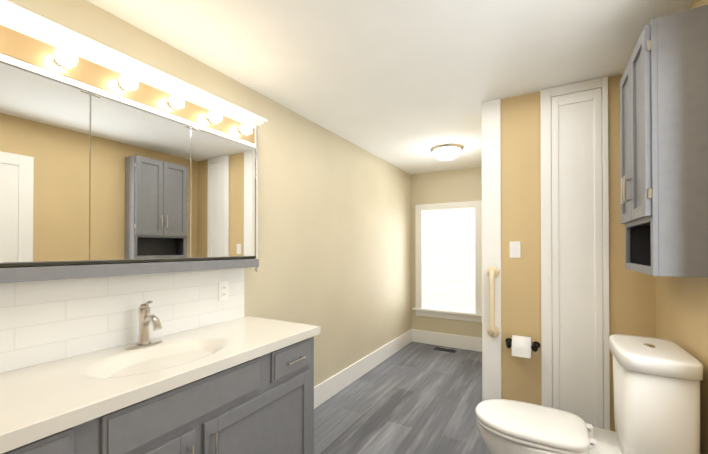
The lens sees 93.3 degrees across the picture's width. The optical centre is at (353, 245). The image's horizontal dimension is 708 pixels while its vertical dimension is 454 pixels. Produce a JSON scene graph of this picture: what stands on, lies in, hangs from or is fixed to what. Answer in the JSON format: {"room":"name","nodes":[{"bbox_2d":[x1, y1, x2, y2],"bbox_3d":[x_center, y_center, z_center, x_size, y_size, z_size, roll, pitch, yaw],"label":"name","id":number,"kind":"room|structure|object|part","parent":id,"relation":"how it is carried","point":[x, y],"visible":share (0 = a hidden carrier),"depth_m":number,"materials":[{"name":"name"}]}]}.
{"room":"bathroom","nodes":[
{"label":"bathroom","id":0,"kind":"room"},
{"bbox_2d":[0,0,410,386],"bbox_3d":[-0.676,0.162,2.381,0.100,2.440,6.070,0,-1,30],"label":"wall","id":1,"kind":"structure","parent":0,"point":[334,234],"depth_m":2.87,"materials":[{"name":"beige paint"}]},
{"bbox_2d":[0,4,99,271],"bbox_3d":[-1.237,-0.358,1.188,0.126,0.872,0.464,0,-1,30],"label":"upper cabinet","id":2,"kind":"object","parent":1,"relation":"attached to","point":[50,79],"depth_m":1.24,"materials":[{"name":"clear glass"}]},
{"bbox_2d":[0,268,243,372],"bbox_3d":[-1.096,0.298,1.540,0.010,0.334,1.495,0,-1,30],"label":"tile backsplash","id":3,"kind":"structure","parent":1,"relation":"attached to","point":[41,322],"depth_m":1.48,"materials":[{"name":"white tile"}]},
{"bbox_2d":[218,281,228,300],"bbox_3d":[-0.796,0.277,2.039,0.008,0.115,0.070,0,-1,30],"label":"electrical outlet plate","id":4,"kind":"object","parent":3,"relation":"attached to","point":[223,288],"visible":1,"depth_m":2.03,"materials":[{"name":"white plastic"}]},
{"bbox_2d":[96,48,195,267],"bbox_3d":[-1.010,-0.355,1.578,0.126,0.872,0.450,0,-1,30],"label":"upper cabinet","id":5,"kind":"object","parent":1,"relation":"attached to","point":[107,153],"depth_m":1.54,"materials":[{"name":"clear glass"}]},
{"bbox_2d":[196,92,259,263],"bbox_3d":[-0.784,-0.352,1.969,0.126,0.872,0.464,0,-1,30],"label":"upper cabinet","id":6,"kind":"object","parent":1,"relation":"attached to","point":[226,138],"depth_m":1.93,"materials":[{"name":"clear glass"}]},
{"bbox_2d":[314,329,411,408],"bbox_3d":[0.074,1.301,3.550,0.016,0.180,3.080,0,-1,30],"label":"baseboard","id":7,"kind":"structure","parent":1,"relation":"attached to","point":[328,388],"depth_m":3.45,"materials":[{"name":"white wood"}]},
{"bbox_2d":[87,0,692,174],"bbox_3d":[0.353,-1.088,1.793,2.480,0.050,6.070,0,-1,30],"label":"ceiling","id":8,"kind":"structure","parent":0,"point":[405,85],"depth_m":1.84,"materials":[{"name":"white paint"}]},
{"bbox_2d":[430,142,463,160],"bbox_3d":[0.995,-0.977,3.576,0.350,0.144,0.350,0,-1,30],"label":"ceiling light","id":9,"kind":"object","parent":8,"relation":"attached to","point":[447,151],"visible":1,"depth_m":3.47,"materials":[{"name":"white glass"}]},
{"bbox_2d":[314,342,489,453],"bbox_3d":[0.353,1.402,1.774,2.480,0.050,6.070,0,-1,30],"label":"floor","id":10,"kind":"structure","parent":0,"point":[416,398],"depth_m":2.84,"materials":[{"name":"grey laminate"}]},
{"bbox_2d":[2,336,313,453],"bbox_3d":[-0.826,0.942,1.413,0.600,0.865,1.515,0,-1,30],"label":"bathroom vanity","id":11,"kind":"object","parent":10,"relation":"on","point":[263,404],"visible":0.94,"depth_m":1.38,"materials":[{"name":"grey wood"}]},
{"bbox_2d":[0,316,320,453],"bbox_3d":[-0.835,0.519,1.418,0.582,0.110,1.550,0,-1,30],"label":"countertop","id":12,"kind":"structure","parent":11,"relation":"on","point":[40,401],"depth_m":1.23,"materials":[{"name":"stone"}]},
{"bbox_2d":[125,301,161,349],"bbox_3d":[-0.933,0.358,1.528,0.161,0.213,0.161,0,-1,30],"label":"faucet","id":13,"kind":"object","parent":12,"relation":"on","point":[146,318],"visible":1,"depth_m":1.53,"materials":[{"name":"silver metal"}]},
{"bbox_2d":[434,347,456,352],"bbox_3d":[1.219,1.394,4.463,0.280,0.006,0.110,0,-1,30],"label":"floor vent","id":14,"kind":"object","parent":10,"relation":"in","point":[445,349],"visible":1,"depth_m":4.47,"materials":[{"name":"metal"}]},
{"bbox_2d":[475,334,703,453],"bbox_3d":[1.071,0.914,1.668,0.883,0.924,0.450,0,-1,30],"label":"toilet","id":15,"kind":"object","parent":10,"relation":"on","point":[656,381],"visible":1,"depth_m":1.45,"materials":[{"name":"ceramic"}]},
{"bbox_2d":[411,167,481,337],"bbox_3d":[1.851,0.177,4.366,2.280,2.440,0.100,0,-1,30],"label":"wall","id":16,"kind":"structure","parent":0,"point":[458,185],"depth_m":4.67,"materials":[{"name":"beige paint"}]},
{"bbox_2d":[412,200,481,322],"bbox_3d":[1.282,0.211,4.600,0.980,1.605,0.065,0,-1,30],"label":"window","id":17,"kind":"structure","parent":16,"relation":"in","point":[456,315],"depth_m":4.60,"materials":[{"name":"white wood"}]},
{"bbox_2d":[421,208,474,312],"bbox_3d":[1.289,0.198,4.612,0.732,1.394,0.011,0,-1,30],"label":"window blind","id":18,"kind":"object","parent":17,"relation":"attached to","point":[458,258],"visible":1,"depth_m":4.60,"materials":[{"name":"white plastic"}]},
{"bbox_3d":[1.294,0.199,4.622,0.740,1.400,0.010,0,-1,30],"label":"window sash","id":19,"kind":"part","parent":17,"relation":"part of","materials":[{"name":"glass"}]},
{"bbox_2d":[412,329,481,351],"bbox_3d":[1.419,1.308,4.540,1.290,0.180,0.016,0,-1,30],"label":"baseboard","id":20,"kind":"structure","parent":16,"relation":"attached to","point":[420,336],"depth_m":4.61,"materials":[{"name":"white wood"}]},
{"bbox_2d":[501,74,654,431],"bbox_3d":[1.893,0.167,3.104,0.940,2.440,2.040,0,-1,30],"label":"wall","id":21,"kind":"structure","parent":0,"point":[632,302],"depth_m":2.31,"materials":[{"name":"beige paint"}]},
{"bbox_2d":[481,99,501,400],"bbox_3d":[1.036,0.163,2.493,0.130,2.440,0.158,0,-1,30],"label":"trim","id":22,"kind":"structure","parent":21,"relation":"attached to","point":[491,241],"depth_m":2.43,"materials":[{"name":"white wood"}]},
{"bbox_2d":[487,266,499,337],"bbox_3d":[0.987,0.407,2.380,0.086,0.516,0.080,0,-1,30],"label":"grab rail","id":23,"kind":"object","parent":22,"relation":"attached to","point":[493,330],"visible":1,"depth_m":2.35,"materials":[{"name":"beige plastic"}]},
{"bbox_2d":[510,241,520,257],"bbox_3d":[1.136,0.029,2.358,0.070,0.115,0.009,0,-1,30],"label":"light switch","id":24,"kind":"object","parent":21,"relation":"attached to","point":[515,249],"visible":1,"depth_m":2.35,"materials":[{"name":"white plastic"}]},
{"bbox_2d":[506,335,539,357],"bbox_3d":[1.139,0.681,2.268,0.218,0.132,0.154,0,-1,30],"label":"toilet paper holder","id":25,"kind":"object","parent":21,"relation":"attached to","point":[521,346],"visible":1,"depth_m":2.21,"materials":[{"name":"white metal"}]},
{"bbox_2d":[540,76,609,429],"bbox_3d":[1.431,0.161,2.178,0.370,2.438,0.022,0,-1,30],"label":"closet door","id":26,"kind":"structure","parent":21,"relation":"in","point":[575,362],"depth_m":2.17,"materials":[{"name":"white wood"}]},
{"bbox_2d":[655,0,707,453],"bbox_3d":[1.383,0.153,1.187,0.100,2.440,6.070,0,-1,30],"label":"wall","id":27,"kind":"structure","parent":0,"point":[681,311],"depth_m":1.50,"materials":[{"name":"beige paint"}]},
{"bbox_2d":[620,5,707,277],"bbox_3d":[1.413,-0.399,1.578,0.231,1.050,0.570,0,-1,30],"label":"upper cabinet","id":28,"kind":"object","parent":27,"relation":"attached to","point":[664,147],"visible":1,"depth_m":1.34,"materials":[{"name":"grey wood"}]}
]}

